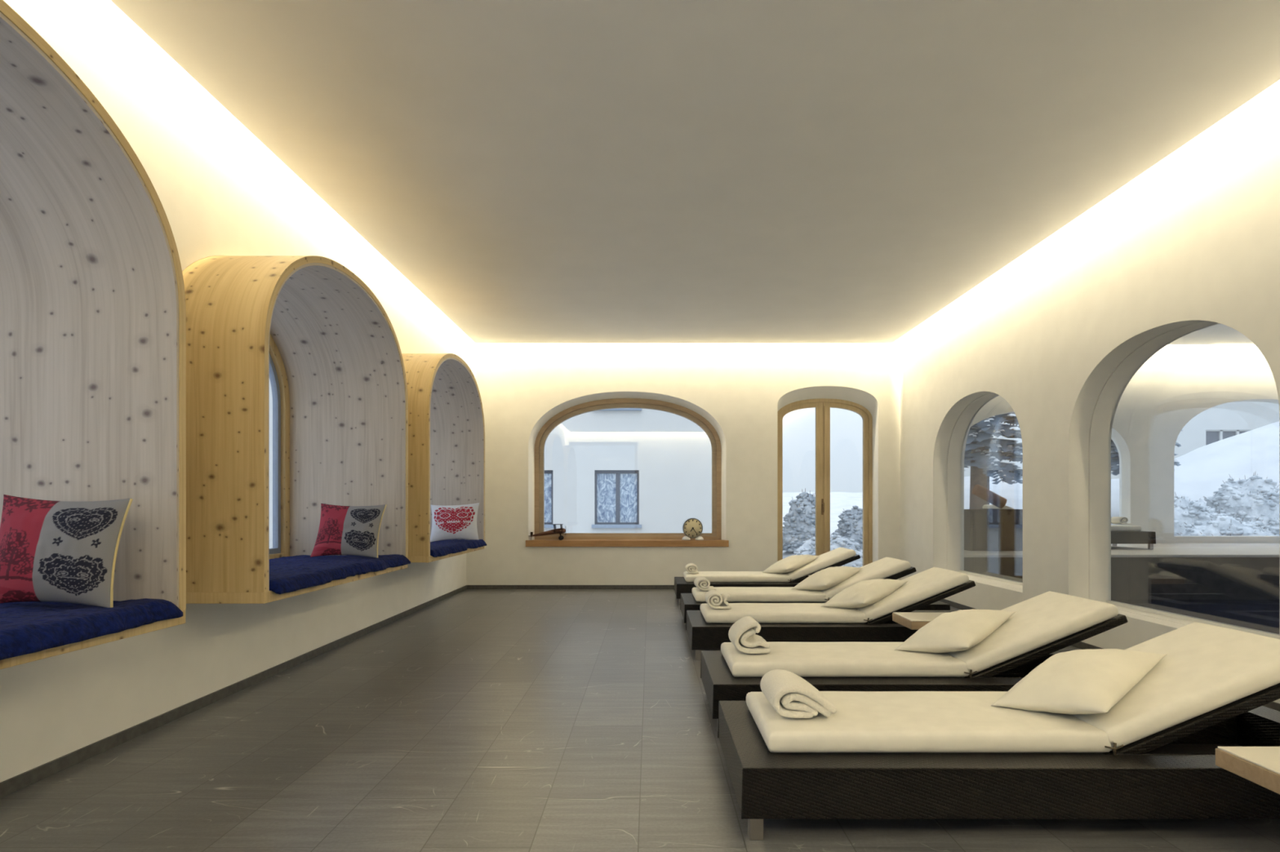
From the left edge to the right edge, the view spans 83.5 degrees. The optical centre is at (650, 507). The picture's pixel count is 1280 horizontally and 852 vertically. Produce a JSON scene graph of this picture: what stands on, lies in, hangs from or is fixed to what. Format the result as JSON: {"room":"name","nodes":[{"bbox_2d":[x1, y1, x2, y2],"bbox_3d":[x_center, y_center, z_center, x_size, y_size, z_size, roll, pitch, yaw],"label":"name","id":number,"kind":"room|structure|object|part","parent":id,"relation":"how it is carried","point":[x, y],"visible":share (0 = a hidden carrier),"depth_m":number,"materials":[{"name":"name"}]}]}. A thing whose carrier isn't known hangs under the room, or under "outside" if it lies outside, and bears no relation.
{"room":"spa","nodes":[
{"label":"spa","id":0,"kind":"room"},
{"bbox_2d":[0,0,466,782],"bbox_3d":[-2.530,-0.700,4.095,0.350,3.500,10.190,0,0,0],"label":"wall","id":1,"kind":"structure","parent":0,"point":[220,190],"depth_m":3.72,"materials":[{"name":"white paint"}]},
{"bbox_2d":[0,0,186,669],"bbox_3d":[-2.283,-0.497,1.835,0.874,1.919,2.030,0,0,0],"label":"window bay","id":2,"kind":"object","parent":1,"relation":"attached to","point":[93,307],"visible":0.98,"depth_m":2.80,"materials":[{"name":"brown wood"}]},
{"bbox_2d":[0,598,182,660],"bbox_3d":[-2.235,0.386,1.839,0.870,0.079,1.907,0,0,0],"label":"seat pad","id":3,"kind":"object","parent":2,"relation":"on","point":[26,628],"visible":0.92,"depth_m":2.36,"materials":[{"name":"blue fabric"}]},
{"bbox_2d":[0,494,133,608],"bbox_3d":[-2.138,0.157,2.586,0.474,0.408,0.172,0,0,-5],"label":"cushion","id":4,"kind":"object","parent":3,"relation":"on","point":[51,551],"visible":1,"depth_m":2.53,"materials":[{"name":"fabric"}]},
{"bbox_2d":[0,585,466,798],"bbox_3d":[-2.349,1.024,4.095,0.012,0.052,10.190,0,0,0],"label":"baseboard","id":5,"kind":"structure","parent":1,"relation":"attached to","point":[11,785],"depth_m":3.51,"materials":[{"name":"stone"}]},
{"bbox_2d":[182,255,408,604],"bbox_3d":[-2.283,-0.497,4.445,0.874,1.919,2.030,0,0,0],"label":"window bay","id":6,"kind":"object","parent":1,"relation":"attached to","point":[337,344],"visible":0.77,"depth_m":3.90,"materials":[{"name":"brown wood"}]},
{"bbox_2d":[269,334,289,559],"bbox_3d":[-2.759,-0.497,4.445,0.073,1.919,2.030,0,0,0],"label":"window","id":7,"kind":"structure","parent":6,"relation":"attached to","point":[277,375],"depth_m":5.33,"materials":[{"name":"brown wood"}]},
{"bbox_3d":[-2.775,-0.500,4.445,0.040,1.704,1.820,0,0,0],"label":"sash","id":8,"kind":"part","parent":7,"relation":"part of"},
{"bbox_2d":[269,554,410,594],"bbox_3d":[-2.236,0.386,4.449,0.869,0.078,1.907,0,0,0],"label":"seat pad","id":9,"kind":"object","parent":6,"relation":"on","point":[295,573],"visible":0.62,"depth_m":4.38,"materials":[{"name":"blue fabric"}]},
{"bbox_2d":[310,503,386,558],"bbox_3d":[-2.113,0.162,5.029,0.472,0.381,0.187,0,0,-2],"label":"cushion","id":10,"kind":"object","parent":9,"relation":"on","point":[353,531],"visible":1,"depth_m":4.97,"materials":[{"name":"fabric"}]},
{"bbox_2d":[401,353,484,562],"bbox_3d":[-2.283,-0.497,6.990,0.874,1.919,2.030,0,0,0],"label":"window bay","id":11,"kind":"object","parent":1,"relation":"attached to","point":[446,426],"visible":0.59,"depth_m":7.66,"materials":[{"name":"brown wood"}]},
{"bbox_2d":[430,539,486,557],"bbox_3d":[-2.237,0.387,6.994,0.866,0.077,1.907,0,0,0],"label":"seat pad","id":12,"kind":"object","parent":11,"relation":"on","point":[442,548],"visible":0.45,"depth_m":6.91,"materials":[{"name":"blue fabric"}]},
{"bbox_2d":[430,502,479,542],"bbox_3d":[-2.020,0.155,7.399,0.513,0.406,0.198,0,0,-7],"label":"cushion","id":13,"kind":"object","parent":12,"relation":"on","point":[451,522],"visible":1,"depth_m":7.35,"materials":[{"name":"fabric"}]},
{"bbox_2d":[0,589,1279,851],"bbox_3d":[0.458,1.175,4.170,6.325,0.250,10.940,0,0,0],"label":"floor","id":14,"kind":"structure","parent":0,"point":[471,720],"depth_m":2.84,"materials":[{"name":"tile"}]},
{"bbox_2d":[674,547,860,605],"bbox_3d":[1.404,0.756,8.060,2.248,0.587,0.798,0,0,0],"label":"sun lounger","id":15,"kind":"object","parent":14,"relation":"on","point":[839,557],"visible":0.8,"depth_m":7.79,"materials":[{"name":"beige fabric"}]},
{"bbox_2d":[684,563,698,573],"bbox_3d":[0.469,0.688,8.055,0.143,0.102,0.220,0,0,0],"label":"towel","id":16,"kind":"object","parent":15,"relation":"on","point":[691,568],"visible":1,"depth_m":7.95,"materials":[{"name":"beige fabric"}]},
{"bbox_3d":[0.954,0.779,8.060,1.140,0.080,0.555,0,0,0],"label":"mattress","id":17,"kind":"part","parent":15,"relation":"part of","materials":[{"name":"beige fabric"}]},
{"bbox_3d":[1.404,0.897,8.060,2.248,0.163,0.798,0,0,0],"label":"frame","id":18,"kind":"part","parent":15,"relation":"part of","materials":[{"name":"wood"}]},
{"bbox_2d":[761,555,819,573],"bbox_3d":[1.585,0.640,8.080,0.560,0.210,0.395,0,0,-36],"label":"pillow","id":19,"kind":"object","parent":15,"relation":"on","point":[791,563],"visible":0.94,"depth_m":7.95,"materials":[{"name":"beige fabric"}]},
{"bbox_2d":[784,547,856,581],"bbox_3d":[1.870,0.632,8.060,0.775,0.080,0.555,-22,0,0],"label":"cushion","id":20,"kind":"object","parent":15,"relation":"on","point":[838,557],"depth_m":7.79,"materials":[{"name":"beige fabric"}]},
{"bbox_3d":[1.912,0.685,8.060,0.800,0.040,0.540,-22,0,0],"label":"backrest panel","id":21,"kind":"part","parent":15,"relation":"part of","materials":[{"name":"fabric"}]},
{"bbox_2d":[680,557,950,623],"bbox_3d":[1.410,0.756,6.440,2.248,0.587,0.798,0,0,0],"label":"sun lounger","id":22,"kind":"object","parent":14,"relation":"on","point":[890,568],"visible":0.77,"depth_m":6.18,"materials":[{"name":"beige fabric"}]},
{"bbox_2d":[693,576,716,591],"bbox_3d":[0.491,0.684,6.426,0.178,0.108,0.220,0,0,-3],"label":"towel","id":23,"kind":"object","parent":22,"relation":"on","point":[702,584],"visible":0.99,"depth_m":6.32,"materials":[{"name":"beige fabric"}]},
{"bbox_3d":[0.960,0.779,6.440,1.140,0.080,0.555,0,0,0],"label":"mattress","id":24,"kind":"part","parent":22,"relation":"part of","materials":[{"name":"beige fabric"}]},
{"bbox_3d":[1.410,0.897,6.440,2.248,0.163,0.798,0,0,0],"label":"frame","id":25,"kind":"part","parent":22,"relation":"part of","materials":[{"name":"wicker"}]},
{"bbox_2d":[791,566,862,591],"bbox_3d":[1.595,0.641,6.460,0.562,0.211,0.394,0,0,-39],"label":"pillow","id":26,"kind":"object","parent":22,"relation":"on","point":[828,578],"visible":0.98,"depth_m":6.33,"materials":[{"name":"beige fabric"}]},
{"bbox_2d":[818,557,911,599],"bbox_3d":[1.876,0.632,6.440,0.775,0.080,0.555,-22,0,0],"label":"cushion","id":27,"kind":"object","parent":22,"relation":"on","point":[890,568],"depth_m":6.19,"materials":[{"name":"beige fabric"}]},
{"bbox_3d":[1.918,0.685,6.440,0.800,0.040,0.540,-22,0,0],"label":"backrest panel","id":28,"kind":"part","parent":22,"relation":"part of","materials":[{"name":"fabric"}]},
{"bbox_2d":[685,567,975,660],"bbox_3d":[1.408,0.756,5.310,2.248,0.587,0.798,0,0,0],"label":"sun lounger","id":29,"kind":"object","parent":14,"relation":"on","point":[708,628],"visible":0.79,"depth_m":5.04,"materials":[{"name":"beige fabric"}]},
{"bbox_3d":[0.333,1.012,4.945,0.044,0.077,0.044,0,0,0],"label":"leg","id":30,"kind":"part","parent":29,"relation":"part of","materials":[{"name":"metal"}]},
{"bbox_2d":[704,590,731,608],"bbox_3d":[0.500,0.680,5.295,0.180,0.118,0.220,0,0,0],"label":"towel","id":31,"kind":"object","parent":29,"relation":"on","point":[713,598],"visible":1,"depth_m":5.19,"materials":[{"name":"beige fabric"}]},
{"bbox_3d":[0.958,0.779,5.310,1.140,0.080,0.555,0,0,0],"label":"mattress","id":32,"kind":"part","parent":29,"relation":"part of","materials":[{"name":"beige fabric"}]},
{"bbox_3d":[1.408,0.897,5.310,2.248,0.163,0.798,0,0,0],"label":"frame","id":33,"kind":"part","parent":29,"relation":"part of","materials":[{"name":"wicker"}]},
{"bbox_2d":[821,578,907,608],"bbox_3d":[1.595,0.641,5.330,0.561,0.211,0.394,0,0,-37],"label":"pillow","id":34,"kind":"object","parent":29,"relation":"on","point":[864,593],"visible":0.99,"depth_m":5.21,"materials":[{"name":"beige fabric"}]},
{"bbox_2d":[854,567,968,622],"bbox_3d":[1.874,0.632,5.310,0.775,0.080,0.555,-22,0,0],"label":"cushion","id":35,"kind":"object","parent":29,"relation":"on","point":[933,584],"depth_m":5.05,"materials":[{"name":"beige fabric"}]},
{"bbox_3d":[1.916,0.685,5.310,0.800,0.040,0.540,-22,0,0],"label":"backrest panel","id":36,"kind":"part","parent":29,"relation":"part of","materials":[{"name":"wicker"}]},
{"bbox_2d":[700,591,1128,728],"bbox_3d":[1.412,0.756,3.710,2.248,0.587,0.798,0,0,0],"label":"sun lounger","id":37,"kind":"object","parent":14,"relation":"on","point":[1044,624],"visible":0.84,"depth_m":3.45,"materials":[{"name":"beige fabric"}]},
{"bbox_2d":[728,616,770,653],"bbox_3d":[0.509,0.656,3.695,0.188,0.160,0.220,0,0,-2],"label":"towel","id":38,"kind":"object","parent":37,"relation":"on","point":[741,634],"visible":1,"depth_m":3.59,"materials":[{"name":"white fabric"}]},
{"bbox_3d":[0.962,0.779,3.710,1.140,0.080,0.555,0,0,0],"label":"mattress","id":39,"kind":"part","parent":37,"relation":"part of","materials":[{"name":"beige fabric"}]},
{"bbox_3d":[1.412,0.897,3.710,2.248,0.163,0.798,0,0,0],"label":"frame","id":40,"kind":"part","parent":37,"relation":"part of","materials":[{"name":"wicker"}]},
{"bbox_2d":[895,608,1015,653],"bbox_3d":[1.590,0.642,3.730,0.563,0.209,0.393,0,0,-41],"label":"pillow","id":41,"kind":"object","parent":37,"relation":"on","point":[961,630],"visible":1,"depth_m":3.61,"materials":[{"name":"beige fabric"}]},
{"bbox_2d":[946,591,1118,675],"bbox_3d":[1.878,0.632,3.710,0.775,0.080,0.555,-22,0,0],"label":"cushion","id":42,"kind":"object","parent":37,"relation":"on","point":[1046,621],"depth_m":3.46,"materials":[{"name":"beige fabric"}]},
{"bbox_3d":[1.920,0.685,3.710,0.800,0.040,0.540,-22,0,0],"label":"backrest panel","id":43,"kind":"part","parent":37,"relation":"part of","materials":[{"name":"fabric"}]},
{"bbox_2d":[892,612,949,630],"bbox_3d":[1.855,0.881,4.680,0.430,0.338,0.360,0,0,0],"label":"side table","id":44,"kind":"object","parent":14,"relation":"on","point":[911,620],"visible":0.19,"depth_m":4.66,"materials":[{"name":"beige laminate"}]},
{"bbox_2d":[717,622,1279,840],"bbox_3d":[1.410,0.756,2.645,2.248,0.587,0.798,0,0,0],"label":"sun lounger","id":45,"kind":"object","parent":14,"relation":"on","point":[882,755],"visible":0.84,"depth_m":2.37,"materials":[{"name":"fabric"}]},
{"bbox_3d":[0.335,1.012,2.280,0.044,0.077,0.044,0,0,0],"label":"leg","id":46,"kind":"part","parent":45,"relation":"part of","materials":[{"name":"wood"}]},
{"bbox_2d":[760,669,836,718],"bbox_3d":[0.535,0.678,2.621,0.226,0.117,0.270,0,0,-1],"label":"towel","id":47,"kind":"object","parent":45,"relation":"on","point":[790,695],"visible":1,"depth_m":2.49,"materials":[{"name":"white fabric"}]},
{"bbox_3d":[0.960,0.779,2.645,1.140,0.080,0.555,0,0,0],"label":"mattress","id":48,"kind":"part","parent":45,"relation":"part of","materials":[{"name":"beige fabric"}]},
{"bbox_3d":[1.410,0.897,2.645,2.248,0.163,0.798,0,0,0],"label":"frame","id":49,"kind":"part","parent":45,"relation":"part of","materials":[{"name":"wicker"}]},
{"bbox_2d":[991,648,1166,714],"bbox_3d":[1.595,0.642,2.665,0.561,0.214,0.394,0,0,-37],"label":"pillow","id":50,"kind":"object","parent":45,"relation":"on","point":[1077,682],"visible":1,"depth_m":2.56,"materials":[{"name":"beige fabric"}]},
{"bbox_2d":[1069,622,1279,747],"bbox_3d":[1.876,0.632,2.645,0.775,0.080,0.555,-22,0,0],"label":"cushion","id":51,"kind":"object","parent":45,"relation":"on","point":[1206,672],"depth_m":2.44,"materials":[{"name":"beige fabric"}]},
{"bbox_3d":[1.918,0.685,2.645,0.800,0.040,0.540,-22,0,0],"label":"backrest panel","id":52,"kind":"part","parent":45,"relation":"part of","materials":[{"name":"fabric"}]},
{"bbox_2d":[1215,746,1279,794],"bbox_3d":[1.899,0.881,1.958,0.430,0.338,0.360,0,0,0],"label":"side table","id":53,"kind":"object","parent":14,"relation":"on","point":[1260,766],"visible":1,"depth_m":2.04,"materials":[{"name":"beige laminate"}]},
{"bbox_2d":[466,335,899,585],"bbox_3d":[0.458,-0.700,9.415,6.325,3.500,0.450,0,0,0],"label":"wall","id":54,"kind":"structure","parent":0,"point":[740,388],"depth_m":9.19,"materials":[{"name":"white paint"}]},
{"bbox_2d":[466,585,674,589],"bbox_3d":[0.422,1.024,9.184,5.531,0.052,0.012,0,0,0],"label":"baseboard","id":55,"kind":"structure","parent":54,"relation":"attached to","point":[468,587],"depth_m":9.18,"materials":[{"name":"stone"}]},
{"bbox_2d":[525,398,728,546],"bbox_3d":[-0.295,-0.460,9.312,2.596,1.930,0.315,0,0,0],"label":"window","id":56,"kind":"structure","parent":54,"relation":"in","point":[713,539],"depth_m":9.37,"materials":[{"name":"brown wood"}]},
{"bbox_2d":[529,524,565,540],"bbox_3d":[-1.329,0.321,9.255,0.479,0.204,0.210,0,0,0],"label":"model biplane","id":57,"kind":"object","parent":56,"relation":"on","point":[561,531],"visible":1,"depth_m":9.23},
{"bbox_3d":[-0.295,0.465,9.312,2.596,0.081,0.315,0,0,0],"label":"sill","id":58,"kind":"part","parent":56,"relation":"part of","materials":[{"name":"brown wood"}]},
{"bbox_2d":[681,518,703,540],"bbox_3d":[0.548,0.281,9.235,0.280,0.286,0.110,0,0,0],"label":"clock","id":59,"kind":"object","parent":56,"relation":"on","point":[692,528],"visible":1,"depth_m":9.21,"materials":[{"name":"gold metal"}]},
{"bbox_2d":[777,398,872,566],"bbox_3d":[2.287,-0.193,9.483,1.290,2.485,0.134,0,0,0],"label":"door frame","id":60,"kind":"structure","parent":54,"relation":"in","point":[823,406],"depth_m":9.48,"materials":[{"name":"brown wood"}]},
{"bbox_3d":[2.277,-0.005,9.448,0.024,0.210,0.064,0,0,0],"label":"handle","id":61,"kind":"part","parent":60,"relation":"part of","materials":[{"name":"brown metal"}]},
{"bbox_2d":[111,0,1279,342],"bbox_3d":[0.422,-2.087,4.095,5.255,0.035,9.890,0,0,0],"label":"ceiling","id":62,"kind":"structure","parent":0,"point":[538,171],"depth_m":3.98,"materials":[{"name":"paint"}]},
{"bbox_2d":[899,80,1279,703],"bbox_3d":[3.410,-0.700,4.095,0.420,3.500,10.190,0,0,0],"label":"wall","id":63,"kind":"structure","parent":0,"point":[1191,243],"depth_m":5.49,"materials":[{"name":"white paint"}]},
{"bbox_2d":[959,395,1022,586],"bbox_3d":[3.510,-0.198,7.135,0.040,1.865,1.950,0,0,0],"label":"window","id":64,"kind":"structure","parent":63,"relation":"in","point":[961,571],"depth_m":7.29,"materials":[{"name":"white paint"}]},
{"bbox_2d":[939,599,1279,711],"bbox_3d":[3.194,1.024,4.095,0.012,0.052,10.190,0,0,0],"label":"baseboard","id":65,"kind":"structure","parent":63,"relation":"attached to","point":[1273,705],"depth_m":5.29,"materials":[{"name":"stone"}]},
{"bbox_2d":[1106,324,1279,639],"bbox_3d":[3.510,-0.203,4.565,0.040,1.875,1.840,0,0,0],"label":"window","id":66,"kind":"structure","parent":63,"relation":"in","point":[1272,635],"depth_m":4.59,"materials":[{"name":"white paint"}]},
{"bbox_2d":[964,542,1279,557],"bbox_3d":[7.810,0.565,9.640,8.380,0.029,2.720,0,0,0],"label":"pool deck","id":67,"kind":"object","parent":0,"point":[1160,549],"visible":0.52,"depth_m":8.95,"materials":[{"name":"stone"}]},
{"bbox_2d":[964,509,1022,551],"bbox_3d":[4.375,0.287,9.150,0.710,0.525,0.280,0,0,0],"label":"base cabinet","id":68,"kind":"object","parent":67,"relation":"on","point":[984,530],"visible":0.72,"depth_m":9.01,"materials":[{"name":"brown wood"}]},
{"bbox_3d":[4.205,0.300,9.017,0.290,0.440,0.006,0,0,0],"label":"door","id":69,"kind":"part","parent":68,"relation":"part of","materials":[{"name":"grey wood"}]},
{"bbox_2d":[971,484,1006,508],"bbox_3d":[4.322,-0.139,9.140,0.420,0.312,0.140,0,0,0],"label":"bolster","id":70,"kind":"object","parent":68,"relation":"on","point":[979,491],"visible":1,"depth_m":9.08,"materials":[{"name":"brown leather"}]},
{"bbox_3d":[4.535,0.300,9.017,0.310,0.440,0.006,0,0,0],"label":"door","id":71,"kind":"part","parent":68,"relation":"part of","materials":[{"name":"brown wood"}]},
{"bbox_2d":[979,504,1155,549],"bbox_3d":[5.480,0.256,9.755,2.248,0.587,0.798,0,0,0],"label":"sun lounger","id":72,"kind":"object","parent":67,"relation":"on","point":[1120,534],"visible":0.23,"depth_m":9.36,"materials":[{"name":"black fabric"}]},
{"bbox_2d":[982,504,1014,509],"bbox_3d":[5.014,0.132,9.755,0.775,0.080,0.555,22,0,0],"label":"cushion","id":73,"kind":"object","parent":72,"relation":"on","point":[987,506],"depth_m":9.72,"materials":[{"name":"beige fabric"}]},
{"bbox_2d":[1111,516,1132,524],"bbox_3d":[6.381,0.182,9.720,0.176,0.106,0.220,0,0,0],"label":"towel","id":74,"kind":"object","parent":72,"relation":"on","point":[1114,520],"visible":0.96,"depth_m":9.63,"materials":[{"name":"beige fabric"}]},
{"bbox_3d":[5.930,0.279,9.755,1.140,0.080,0.555,0,0,0],"label":"mattress","id":75,"kind":"part","parent":72,"relation":"part of","materials":[{"name":"beige fabric"}]},
{"bbox_3d":[5.480,0.398,9.755,2.248,0.163,0.798,0,0,0],"label":"frame","id":76,"kind":"part","parent":72,"relation":"part of","materials":[{"name":"wood"}]},
{"bbox_3d":[6.555,0.511,9.390,0.044,0.077,0.044,0,0,0],"label":"leg","id":77,"kind":"part","parent":72,"relation":"part of","materials":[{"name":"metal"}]},
{"bbox_2d":[964,557,1279,599],"bbox_3d":[7.810,1.115,9.650,8.380,1.070,2.700,0,0,0],"label":"step","id":78,"kind":"structure","parent":0,"point":[1131,578],"depth_m":8.30,"materials":[{"name":"stone"}]},
{"bbox_2d":[970,344,1279,542],"bbox_3d":[7.960,-0.700,11.130,8.680,4.700,0.260,0,0,0],"label":"wall","id":79,"kind":"structure","parent":0,"point":[1178,383],"depth_m":11.00,"materials":[{"name":"white paint"}]},
{"bbox_2d":[1168,324,1254,344],"bbox_3d":[7.960,-2.475,4.750,8.680,0.050,12.100,0,0,0],"label":"ceiling","id":80,"kind":"structure","parent":0,"point":[1219,334],"depth_m":10.34,"materials":[{"name":"paint"}]},
{"bbox_3d":[7.810,1.750,3.650,8.380,0.200,9.300,0,0,0],"label":"basin","id":81,"kind":"object","parent":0,"visible":0},
{"bbox_2d":[1111,600,1279,634],"bbox_3d":[7.810,1.350,3.650,8.378,0.560,9.298,0,0,0],"label":"pool water","id":82,"kind":"object","parent":81,"relation":"in","point":[1258,615],"depth_m":7.46,"materials":[{"name":"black liquid"}]},
{"label":"outside","id":83,"kind":"structure","parent":0,"visible":0},
{"bbox_2d":[782,421,1279,559],"bbox_3d":[10.000,-2.125,30.000,100.000,7.493,110.000,0,0,0],"label":"snow ground","id":84,"kind":"structure","parent":83,"point":[1202,472],"depth_m":22.57,"materials":[{"name":"white snow"}]},
{"bbox_2d":[269,379,711,548],"bbox_3d":[-5.425,-3.650,20.150,16.150,10.600,9.300,0,0,0],"label":"house","id":85,"kind":"structure","parent":84,"relation":"on","point":[619,470],"depth_m":16.00,"materials":[{"name":"plaster"},{"name":"glass"}]},
{"bbox_3d":[-2.668,-0.208,16.110,0.903,1.097,0.010,0,0,0],"label":"pane","id":86,"kind":"part","parent":85,"relation":"part of","materials":[{"name":"glass"}]},
{"bbox_3d":[-2.668,0.423,16.000,1.113,0.075,0.160,0,0,0],"label":"window sill","id":87,"kind":"part","parent":85,"relation":"part of","materials":[{"name":"blue stone"}]},
{"bbox_3d":[-0.746,0.423,16.000,1.113,0.075,0.160,0,0,0],"label":"window sill","id":88,"kind":"part","parent":85,"relation":"part of","materials":[{"name":"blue stone"}]},
{"bbox_3d":[-0.746,-0.208,16.110,0.903,1.097,0.010,0,0,0],"label":"pane","id":89,"kind":"part","parent":85,"relation":"part of","materials":[{"name":"glass"}]},
{"bbox_3d":[-0.746,-2.197,16.000,1.113,0.075,0.160,0,0,0],"label":"window sill","id":90,"kind":"part","parent":85,"relation":"part of","materials":[{"name":"white stone"}]},
{"bbox_2d":[782,488,815,552],"bbox_3d":[3.721,0.303,17.368,1.244,1.540,1.136,0,0,-20],"label":"shrub","id":91,"kind":"object","parent":84,"relation":"on","point":[799,526],"visible":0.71,"depth_m":17.06,"materials":[{"name":"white plant"}]},
{"bbox_2d":[792,533,862,568],"bbox_3d":[3.772,0.964,15.033,1.742,0.864,1.416,0,0,26],"label":"shrub","id":92,"kind":"object","parent":84,"relation":"on","point":[808,548],"visible":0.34,"depth_m":14.77,"materials":[{"name":"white plant"}]},
{"bbox_2d":[831,505,862,549],"bbox_3d":[5.150,0.519,17.809,1.249,1.141,1.123,0,0,-28],"label":"shrub","id":93,"kind":"object","parent":84,"relation":"on","point":[851,525],"visible":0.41,"depth_m":17.50,"materials":[{"name":"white plant"}]},
{"bbox_2d":[964,413,1022,509],"bbox_3d":[7.825,-3.206,16.938,3.720,8.502,3.673,0,0,39],"label":"conifer","id":94,"kind":"object","parent":84,"relation":"on","point":[983,461],"visible":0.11,"depth_m":16.08,"materials":[{"name":"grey plant"}]},
{"bbox_2d":[1111,430,1182,475],"bbox_3d":[12.890,-2.826,19.581,2.612,6.502,2.712,0,0,-28],"label":"conifer","id":95,"kind":"object","parent":84,"relation":"on","point":[1114,453],"visible":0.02,"depth_m":18.99,"materials":[{"name":"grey plant"}]},
{"bbox_2d":[1111,401,1279,479],"bbox_3d":[25.750,-4.450,33.650,11.500,10.000,8.300,0,0,0],"label":"house","id":96,"kind":"structure","parent":84,"relation":"on","point":[1225,420],"depth_m":30.00,"materials":[{"name":"painted plaster"},{"name":"glass"}]},
{"bbox_3d":[24.295,-2.866,30.150,2.089,0.750,0.020,0,0,0],"label":"pane","id":97,"kind":"part","parent":96,"relation":"part of","materials":[{"name":"grey glass"}]},
{"bbox_2d":[1173,492,1217,536],"bbox_3d":[13.595,0.234,18.211,1.906,1.248,1.840,0,0,-29],"label":"shrub","id":98,"kind":"object","parent":84,"relation":"on","point":[1186,511],"visible":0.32,"depth_m":17.63,"materials":[{"name":"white plant"}]},
{"bbox_2d":[1176,510,1279,536],"bbox_3d":[12.546,0.677,15.600,2.276,1.230,1.662,0,0,-7],"label":"shrub","id":99,"kind":"object","parent":84,"relation":"on","point":[1221,525],"visible":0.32,"depth_m":15.34,"materials":[{"name":"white plant"}]},
{"bbox_2d":[1204,474,1279,533],"bbox_3d":[15.543,-0.127,18.599,2.155,1.600,1.945,0,0,0],"label":"shrub","id":100,"kind":"object","parent":84,"relation":"on","point":[1254,498],"visible":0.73,"depth_m":18.20,"materials":[{"name":"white plant"}]}
]}

